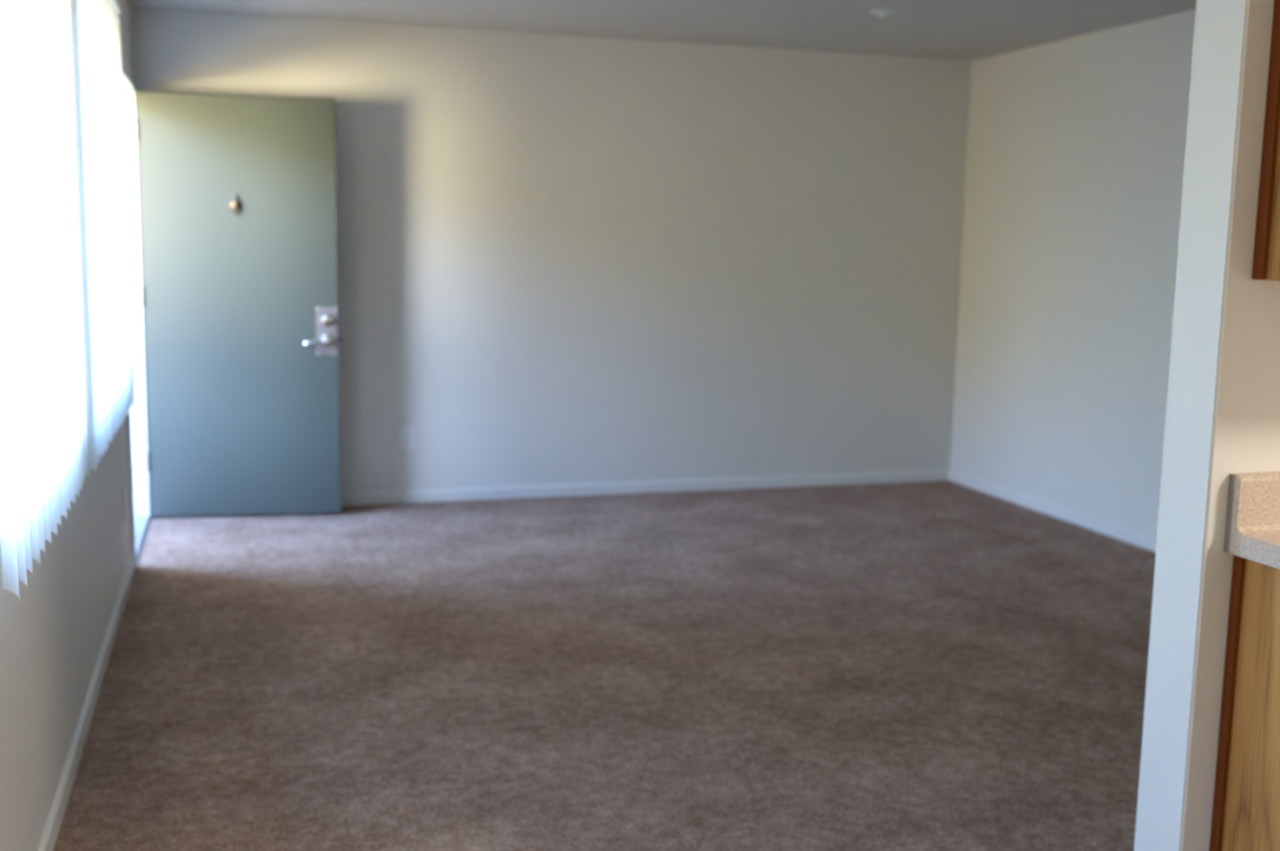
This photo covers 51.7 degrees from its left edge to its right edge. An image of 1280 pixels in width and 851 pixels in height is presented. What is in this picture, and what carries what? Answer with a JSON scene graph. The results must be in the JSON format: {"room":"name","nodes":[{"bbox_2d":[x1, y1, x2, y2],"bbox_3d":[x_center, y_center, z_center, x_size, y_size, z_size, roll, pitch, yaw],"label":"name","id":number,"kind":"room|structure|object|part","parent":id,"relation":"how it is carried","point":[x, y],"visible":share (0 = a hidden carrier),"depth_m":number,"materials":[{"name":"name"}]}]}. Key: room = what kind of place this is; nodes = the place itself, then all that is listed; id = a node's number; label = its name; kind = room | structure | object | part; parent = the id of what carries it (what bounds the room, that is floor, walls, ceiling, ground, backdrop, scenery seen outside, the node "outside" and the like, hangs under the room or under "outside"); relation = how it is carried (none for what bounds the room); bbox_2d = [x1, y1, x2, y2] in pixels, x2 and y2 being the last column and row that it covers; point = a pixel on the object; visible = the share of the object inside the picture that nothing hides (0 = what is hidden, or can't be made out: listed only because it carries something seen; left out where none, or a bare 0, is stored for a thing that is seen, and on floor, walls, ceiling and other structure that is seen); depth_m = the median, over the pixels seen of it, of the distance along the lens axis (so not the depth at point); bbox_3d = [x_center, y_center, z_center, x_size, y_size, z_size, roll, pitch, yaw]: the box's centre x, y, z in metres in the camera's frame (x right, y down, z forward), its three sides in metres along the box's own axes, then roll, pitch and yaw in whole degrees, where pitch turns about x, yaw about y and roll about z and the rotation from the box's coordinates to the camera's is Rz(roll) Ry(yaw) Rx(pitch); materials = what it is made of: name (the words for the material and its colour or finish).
{"room":"empty living room","nodes":[
{"label":"empty living room","id":0,"kind":"room"},
{"bbox_2d":[0,0,133,850],"bbox_3d":[-1.028,-0.068,1.631,0.140,2.440,10.386,-1,8,-17],"label":"wall","id":1,"kind":"structure","parent":0,"point":[51,639],"depth_m":3.22,"materials":[{"name":"white paint"}]},
{"bbox_2d":[0,0,90,601],"bbox_3d":[-1.166,-0.449,2.478,0.122,1.297,1.147,-1,8,-17],"label":"vertical blind","id":2,"kind":"object","parent":1,"relation":"attached to","point":[45,453],"visible":1,"depth_m":2.38,"materials":[{"name":"white plastic"}]},
{"bbox_2d":[38,554,135,850],"bbox_3d":[-0.808,1.187,1.277,0.013,0.062,8.958,-1,8,-17],"label":"baseboard","id":3,"kind":"structure","parent":1,"relation":"attached to","point":[53,825],"depth_m":3.64,"materials":[{"name":"white paint"}]},
{"bbox_2d":[71,0,133,472],"bbox_3d":[-1.535,-0.625,3.675,0.122,1.297,1.374,-1,8,-17],"label":"vertical blind","id":4,"kind":"object","parent":1,"relation":"attached to","point":[95,24],"visible":0.95,"depth_m":3.51,"materials":[{"name":"white plastic"}]},
{"bbox_2d":[121,64,151,568],"bbox_3d":[-2.322,-0.503,5.844,0.176,2.077,1.039,-1,8,-17],"label":"door frame","id":5,"kind":"structure","parent":1,"relation":"attached to","point":[136,419],"depth_m":6.31,"materials":[{"name":"white paint"}]},
{"bbox_3d":[-2.228,-1.519,5.724,0.016,0.028,1.039,-1,8,-17],"label":"casing","id":6,"kind":"part","parent":5,"relation":"part of","materials":[{"name":"white paint"}]},
{"bbox_3d":[-2.099,-0.434,5.389,0.016,2.075,0.028,-1,8,-17],"label":"casing","id":7,"kind":"part","parent":5,"relation":"part of","materials":[{"name":"white paint"}]},
{"bbox_3d":[-2.394,-0.574,6.346,0.016,2.075,0.026,-1,8,-17],"label":"casing","id":8,"kind":"part","parent":5,"relation":"part of","materials":[{"name":"white paint"}]},
{"bbox_2d":[133,91,342,516],"bbox_3d":[-1.922,-0.560,6.381,0.932,2.026,0.112,0,8,-10],"label":"door","id":9,"kind":"structure","parent":1,"relation":"in","point":[239,291],"depth_m":6.39,"materials":[{"name":"grey paint"}]},
{"bbox_3d":[-1.578,-0.402,6.425,0.115,0.035,0.030,0,8,-10],"label":"lever","id":10,"kind":"part","parent":9,"relation":"part of","materials":[{"name":"silver metal"}]},
{"bbox_3d":[-1.532,-0.463,6.476,0.102,0.236,0.003,0,8,-10],"label":"lock plate","id":11,"kind":"part","parent":9,"relation":"part of","materials":[{"name":"silver metal"}]},
{"bbox_3d":[-1.525,-0.413,6.449,0.062,0.062,0.066,0,8,-10],"label":"handle","id":12,"kind":"part","parent":9,"relation":"part of","materials":[{"name":"silver metal"}]},
{"bbox_2d":[130,8,971,512],"bbox_3d":[-0.299,-0.836,7.156,4.506,2.440,0.140,-1,8,-17],"label":"wall","id":13,"kind":"structure","parent":0,"point":[563,260],"depth_m":7.14,"materials":[{"name":"white paint"}]},
{"bbox_2d":[400,426,414,448],"bbox_3d":[-1.218,0.062,6.926,0.072,0.116,0.009,-1,8,-17],"label":"power outlet","id":14,"kind":"object","parent":13,"relation":"attached to","point":[406,437],"visible":1,"depth_m":6.92,"materials":[{"name":"white plastic"}]},
{"bbox_2d":[404,430,410,435],"bbox_3d":[-1.217,0.038,6.920,0.034,0.029,0.004,-1,8,-17],"label":"socket","id":15,"kind":"object","parent":14,"relation":"attached to","point":[406,433],"depth_m":6.92,"materials":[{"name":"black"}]},
{"bbox_2d":[404,439,410,444],"bbox_3d":[-1.218,0.086,6.927,0.034,0.029,0.004,-1,8,-17],"label":"socket","id":16,"kind":"object","parent":14,"relation":"attached to","point":[406,442],"depth_m":6.93,"materials":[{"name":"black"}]},
{"bbox_2d":[341,470,949,505],"bbox_3d":[-0.297,0.351,7.250,4.480,0.062,0.013,-1,8,-17],"label":"baseboard","id":17,"kind":"structure","parent":13,"relation":"attached to","point":[575,490],"depth_m":7.32,"materials":[{"name":"white paint"}]},
{"bbox_2d":[53,480,1155,850],"bbox_3d":[1.172,1.157,2.489,4.786,0.150,10.386,-1,8,-17],"label":"floor","id":18,"kind":"structure","parent":0,"point":[936,665],"depth_m":4.24,"materials":[{"name":"carpet"}]},
{"bbox_2d":[134,515,151,566],"bbox_3d":[-2.342,0.516,5.987,0.192,0.019,0.974,-1,8,-17],"label":"threshold","id":19,"kind":"object","parent":18,"relation":"on","point":[142,523],"visible":0.21,"depth_m":6.13,"materials":[{"name":"silver metal"}]},
{"bbox_2d":[1209,555,1279,850],"bbox_3d":[1.700,0.684,2.236,1.211,0.876,0.646,-1,8,-17],"label":"base cabinet","id":20,"kind":"object","parent":18,"relation":"on","point":[1246,814],"visible":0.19,"depth_m":2.29,"materials":[{"name":"brown wood"}]},
{"bbox_3d":[1.035,0.655,2.358,0.011,0.876,0.019,-1,8,-17],"label":"scribe molding","id":21,"kind":"part","parent":20,"relation":"part of","materials":[{"name":"brown wood"}]},
{"bbox_2d":[1223,471,1279,569],"bbox_3d":[2.274,0.166,2.341,2.436,0.138,0.640,-1,8,-17],"label":"countertop","id":22,"kind":"structure","parent":20,"relation":"on","point":[1252,527],"depth_m":2.27,"materials":[{"name":"laminate"}]},
{"bbox_2d":[127,0,1196,61],"bbox_3d":[1.216,-1.407,2.126,4.786,0.150,10.386,-1,8,-17],"label":"ceiling","id":23,"kind":"structure","parent":0,"point":[970,30],"depth_m":6.27,"materials":[{"name":"grey paint"}]},
{"bbox_2d":[870,8,897,17],"bbox_3d":[1.105,-1.867,6.004,0.122,0.028,0.122,-1,8,-17],"label":"cap","id":24,"kind":"object","parent":23,"relation":"attached to","point":[882,13],"visible":1,"depth_m":5.98,"materials":[{"name":"white plastic"}]},
{"bbox_2d":[950,8,1195,537],"bbox_3d":[3.416,-0.182,2.983,0.140,2.440,10.386,-1,8,-17],"label":"wall","id":25,"kind":"structure","parent":0,"point":[1076,146],"depth_m":6.68,"materials":[{"name":"white paint"}]},
{"bbox_2d":[949,470,1156,552],"bbox_3d":[2.566,0.637,5.583,0.013,0.062,4.916,-1,8,-17],"label":"baseboard","id":26,"kind":"structure","parent":25,"relation":"attached to","point":[1147,542],"depth_m":6.85,"materials":[{"name":"white paint"}]},
{"bbox_2d":[1133,0,1279,850],"bbox_3d":[2.147,-0.158,2.660,2.476,2.440,0.127,-1,8,-17],"label":"wall partition","id":27,"kind":"structure","parent":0,"point":[1223,413],"depth_m":2.29,"materials":[{"name":"white paint"}]},
{"bbox_2d":[1230,471,1279,535],"bbox_3d":[2.187,0.105,2.623,2.434,0.100,0.040,-1,8,-17],"label":"backsplash","id":28,"kind":"structure","parent":27,"relation":"attached to","point":[1255,510],"depth_m":2.27,"materials":[{"name":"laminate"}]},
{"bbox_2d":[1251,0,1279,280],"bbox_3d":[1.661,-0.616,2.206,1.200,0.760,0.322,-1,8,-17],"label":"upper cabinet","id":29,"kind":"object","parent":27,"relation":"attached to","point":[1266,258],"visible":1,"depth_m":2.19,"materials":[{"name":"brown wood"}]}
]}

